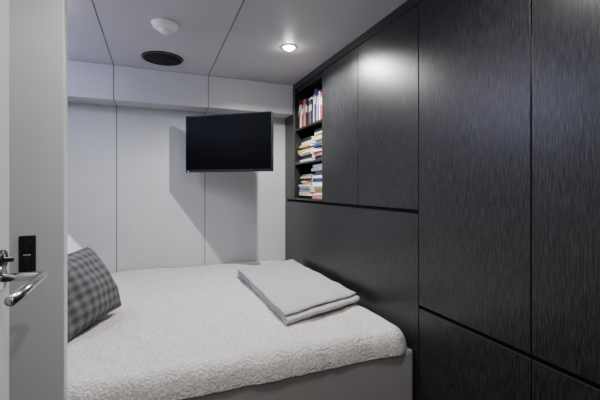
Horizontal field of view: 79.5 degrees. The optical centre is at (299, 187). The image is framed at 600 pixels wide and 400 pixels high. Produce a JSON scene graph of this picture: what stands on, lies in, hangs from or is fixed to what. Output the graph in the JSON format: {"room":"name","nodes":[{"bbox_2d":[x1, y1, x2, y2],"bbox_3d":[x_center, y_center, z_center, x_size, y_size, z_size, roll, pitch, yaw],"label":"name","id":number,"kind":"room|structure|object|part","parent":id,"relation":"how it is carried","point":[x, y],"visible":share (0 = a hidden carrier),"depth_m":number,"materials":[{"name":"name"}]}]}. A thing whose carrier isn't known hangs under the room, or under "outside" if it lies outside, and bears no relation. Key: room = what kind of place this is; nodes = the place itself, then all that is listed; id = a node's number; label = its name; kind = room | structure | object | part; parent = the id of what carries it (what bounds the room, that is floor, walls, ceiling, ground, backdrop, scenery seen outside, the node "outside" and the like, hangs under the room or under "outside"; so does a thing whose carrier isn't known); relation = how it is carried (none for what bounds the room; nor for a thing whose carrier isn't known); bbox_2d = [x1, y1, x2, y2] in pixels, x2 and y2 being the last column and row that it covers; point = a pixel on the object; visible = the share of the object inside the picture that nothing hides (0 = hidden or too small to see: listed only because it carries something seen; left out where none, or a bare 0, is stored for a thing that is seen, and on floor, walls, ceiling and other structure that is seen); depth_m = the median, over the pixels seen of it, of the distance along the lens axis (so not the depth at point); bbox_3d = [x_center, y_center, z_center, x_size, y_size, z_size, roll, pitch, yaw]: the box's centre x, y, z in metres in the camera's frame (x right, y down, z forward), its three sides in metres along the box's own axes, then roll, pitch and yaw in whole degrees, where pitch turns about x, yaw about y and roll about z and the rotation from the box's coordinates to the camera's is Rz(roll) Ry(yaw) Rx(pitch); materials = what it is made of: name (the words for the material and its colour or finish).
{"room":"ship cabin","nodes":[
{"label":"ship cabin","id":0,"kind":"room"},
{"bbox_2d":[9,0,66,399],"bbox_3d":[-0.974,0.215,0.848,0.726,2.050,0.040,0,0,-22],"label":"door","id":1,"kind":"structure","parent":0,"point":[37,28],"depth_m":0.94,"materials":[{"name":"paint"}]},
{"bbox_2d":[19,235,35,272],"bbox_3d":[-0.703,0.171,0.930,0.036,0.096,0.012,0,0,-22],"label":"light switch panel","id":2,"kind":"object","parent":1,"relation":"attached to","point":[27,244],"visible":0.89,"depth_m":0.93,"materials":[{"name":"black plastic"}]},
{"bbox_2d":[67,233,82,253],"bbox_3d":[-1.244,0.417,1.914,0.181,0.380,0.560,-30,9,-16],"label":"bed pillow","id":3,"kind":"object","parent":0,"point":[72,246],"depth_m":1.94,"materials":[{"name":"white fabric"}]},
{"bbox_2d":[67,60,292,118],"bbox_3d":[-1.000,-0.695,2.567,1.960,0.230,0.190,0,0,-22],"label":"ceiling beam","id":4,"kind":"structure","parent":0,"point":[87,82],"depth_m":2.52,"materials":[{"name":"white paint"}]},
{"bbox_2d":[113,65,113,99],"bbox_3d":[-1.226,-0.695,2.375,0.005,0.230,0.005,0,0,-22],"label":"trim","id":5,"kind":"structure","parent":4,"relation":"attached to","point":[113,65],"depth_m":2.37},
{"bbox_2d":[208,76,208,107],"bbox_3d":[-0.661,-0.695,2.603,0.005,0.230,0.005,0,0,-22],"label":"trim","id":6,"kind":"structure","parent":4,"relation":"attached to","point":[208,76],"depth_m":2.60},
{"bbox_2d":[67,102,293,272],"bbox_3d":[-0.882,0.215,2.744,2.410,2.050,0.050,0,0,-22],"label":"wall","id":7,"kind":"structure","parent":0,"point":[168,216],"depth_m":2.65,"materials":[{"name":"white paint"}]},
{"bbox_2d":[116,106,116,271],"bbox_3d":[-1.297,0.130,2.552,0.005,1.420,0.005,0,0,-22],"label":"trim","id":8,"kind":"structure","parent":7,"relation":"attached to","point":[116,106],"depth_m":2.55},
{"bbox_2d":[186,111,273,172],"bbox_3d":[-0.447,-0.312,2.680,0.658,0.402,0.403,0,0,16],"label":"wall-mounted television","id":9,"kind":"object","parent":7,"relation":"attached to","point":[233,142],"visible":1,"depth_m":2.48,"materials":[{"name":"black plastic"}]},
{"bbox_2d":[67,0,406,84],"bbox_3d":[-0.192,-0.835,1.028,2.410,0.050,3.750,0,0,-22],"label":"ceiling","id":10,"kind":"structure","parent":0,"point":[252,50],"depth_m":1.89,"materials":[{"name":"white paint"}]},
{"bbox_2d":[91,0,113,64],"bbox_3d":[-0.581,-0.811,0.769,0.005,0.005,3.460,0,0,-22],"label":"trim","id":11,"kind":"structure","parent":10,"relation":"attached to","point":[91,0],"depth_m":1.83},
{"bbox_2d":[141,51,183,65],"bbox_3d":[-0.856,-0.806,2.253,0.248,0.008,0.248,0,0,-22],"label":"ceiling speaker","id":12,"kind":"object","parent":10,"relation":"in","point":[163,58],"depth_m":2.24},
{"bbox_2d":[151,17,178,34],"bbox_3d":[-0.665,-0.787,1.780,0.132,0.046,0.132,0,0,-22],"label":"smoke detector","id":13,"kind":"object","parent":10,"relation":"attached to","point":[165,26],"visible":1,"depth_m":1.75,"materials":[{"name":"white plastic"}]},
{"bbox_2d":[208,0,244,75],"bbox_3d":[-0.016,-0.811,0.996,0.005,0.005,3.460,0,0,-22],"label":"trim","id":14,"kind":"structure","parent":10,"relation":"attached to","point":[243,0],"depth_m":1.90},
{"bbox_2d":[281,44,296,50],"bbox_3d":[-0.063,-0.800,2.074,0.092,0.020,0.092,0,0,-22],"label":"recessed light","id":15,"kind":"object","parent":10,"relation":"in","point":[288,47],"depth_m":2.06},
{"bbox_3d":[-0.192,1.265,1.027,2.410,0.050,3.750,0,0,-22],"label":"floor","id":16,"kind":"structure","parent":0,"visible":0},
{"bbox_2d":[0,0,8,399],"bbox_3d":[-0.501,0.235,0.418,0.040,1.990,0.750,0,0,-22],"label":"leaf","id":17,"kind":"object","parent":16,"relation":"on","point":[4,4],"visible":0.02,"depth_m":0.75,"materials":[{"name":"paint"}]},
{"bbox_2d":[0,266,6,291],"bbox_3d":[-0.594,0.179,0.715,0.010,0.052,0.052,0,0,-22],"label":"rose","id":18,"kind":"object","parent":17,"relation":"attached to","point":[3,270],"visible":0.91,"depth_m":0.71,"materials":[{"name":"silver metal"}]},
{"bbox_2d":[0,250,14,266],"bbox_3d":[-0.594,0.145,0.731,0.022,0.040,0.040,0,0,-22],"label":"backplate","id":19,"kind":"object","parent":18,"relation":"attached to","point":[4,259],"visible":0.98,"depth_m":0.73,"materials":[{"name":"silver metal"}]},
{"bbox_2d":[2,271,47,306],"bbox_3d":[-0.526,0.179,0.647,0.086,0.017,0.194,0,0,-22],"label":"door handle","id":20,"kind":"object","parent":17,"relation":"attached to","point":[34,279],"depth_m":0.68,"materials":[{"name":"silver metal"}]},
{"bbox_2d":[67,260,412,399],"bbox_3d":[-0.719,0.908,1.891,1.936,0.654,1.634,0,0,-22],"label":"bed","id":21,"kind":"object","parent":16,"relation":"on","point":[203,332],"visible":0.63,"depth_m":1.41,"materials":[{"name":"fabric"}]},
{"bbox_2d":[67,247,121,341],"bbox_3d":[-0.946,0.431,1.533,0.251,0.306,0.368,0,0,-1],"label":"plaid cushion","id":22,"kind":"object","parent":21,"relation":"on","point":[92,291],"visible":0.58,"depth_m":1.47,"materials":[{"name":"grey fabric"}]},
{"bbox_3d":[-0.723,0.959,1.900,1.936,0.562,1.615,0,0,-22],"label":"frame","id":23,"kind":"part","parent":21,"relation":"part of","materials":[{"name":"fabric"}]},
{"bbox_2d":[237,259,359,324],"bbox_3d":[-0.059,0.557,2.122,0.455,0.051,1.138,0,0,-22],"label":"throw blanket","id":24,"kind":"object","parent":21,"relation":"on","point":[296,292],"visible":1,"depth_m":1.92,"materials":[{"name":"fabric"}]},
{"bbox_2d":[285,0,599,399],"bbox_3d":[0.713,0.215,1.396,0.345,2.049,3.638,0,0,-22],"label":"built-in wardrobe","id":25,"kind":"object","parent":16,"relation":"on","point":[459,204],"visible":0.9,"depth_m":1.24,"materials":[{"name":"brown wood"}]},
{"bbox_2d":[294,91,315,199],"bbox_3d":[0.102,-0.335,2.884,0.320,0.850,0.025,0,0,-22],"label":"books","id":26,"kind":"object","parent":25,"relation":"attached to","point":[299,170],"depth_m":2.82,"materials":[{"name":"multicoloured paper"}]},
{"bbox_2d":[295,119,321,132],"bbox_3d":[0.191,-0.447,2.639,0.297,0.014,0.495,0,0,-22],"label":"shelf","id":27,"kind":"object","parent":25,"relation":"attached to","point":[309,128],"depth_m":2.67,"materials":[{"name":"black wood"}]},
{"bbox_2d":[295,158,321,164],"bbox_3d":[0.191,-0.187,2.639,0.297,0.014,0.495,0,0,-22],"label":"shelf","id":28,"kind":"object","parent":25,"relation":"attached to","point":[318,161],"depth_m":2.65,"materials":[{"name":"black wood"}]},
{"bbox_2d":[295,198,321,201],"bbox_3d":[0.191,0.083,2.639,0.297,0.014,0.495,0,0,-22],"label":"shelf","id":29,"kind":"object","parent":25,"relation":"attached to","point":[308,199],"depth_m":2.63,"materials":[{"name":"black wood"}]},
{"bbox_2d":[296,73,321,93],"bbox_3d":[0.204,-0.776,2.656,0.300,0.063,0.523,0,0,-22],"label":"shelf","id":30,"kind":"object","parent":25,"relation":"attached to","point":[312,81],"depth_m":2.64,"materials":[{"name":"black wood"}]},
{"bbox_2d":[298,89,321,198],"bbox_3d":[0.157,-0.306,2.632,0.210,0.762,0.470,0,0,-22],"label":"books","id":31,"kind":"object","parent":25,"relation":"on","point":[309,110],"visible":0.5,"depth_m":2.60,"materials":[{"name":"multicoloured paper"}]},
{"bbox_2d":[322,71,322,201],"bbox_3d":[0.294,-0.335,2.404,0.320,0.850,0.018,0,0,-22],"label":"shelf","id":32,"kind":"object","parent":25,"relation":"attached to","point":[322,71],"depth_m":2.34,"materials":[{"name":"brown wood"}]},
{"bbox_3d":[0.238,-0.335,2.142,0.020,0.850,0.433,0,0,-22],"label":"door","id":33,"kind":"part","parent":25,"relation":"part of","materials":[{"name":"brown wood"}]},
{"bbox_3d":[0.192,0.674,2.258,0.020,1.132,1.643,0,0,-22],"label":"panel","id":34,"kind":"part","parent":25,"relation":"part of","materials":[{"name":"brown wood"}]},
{"bbox_3d":[0.409,-0.335,1.716,0.020,0.850,0.476,0,0,-22],"label":"door","id":35,"kind":"part","parent":25,"relation":"part of","materials":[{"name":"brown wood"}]},
{"bbox_3d":[0.588,-0.139,1.271,0.020,1.242,0.476,0,0,-22],"label":"tall door","id":36,"kind":"part","parent":25,"relation":"part of","materials":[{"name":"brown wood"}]},
{"bbox_3d":[0.589,0.823,1.270,0.020,0.654,0.478,0,0,-22],"label":"drawer","id":37,"kind":"part","parent":25,"relation":"part of","materials":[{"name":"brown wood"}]},
{"bbox_3d":[0.767,-0.139,0.826,0.020,1.242,0.476,0,0,-22],"label":"tall door","id":38,"kind":"part","parent":25,"relation":"part of","materials":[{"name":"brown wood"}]},
{"bbox_3d":[0.768,0.823,0.825,0.020,0.654,0.478,0,0,-22],"label":"drawer","id":39,"kind":"part","parent":25,"relation":"part of","materials":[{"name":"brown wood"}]}
]}

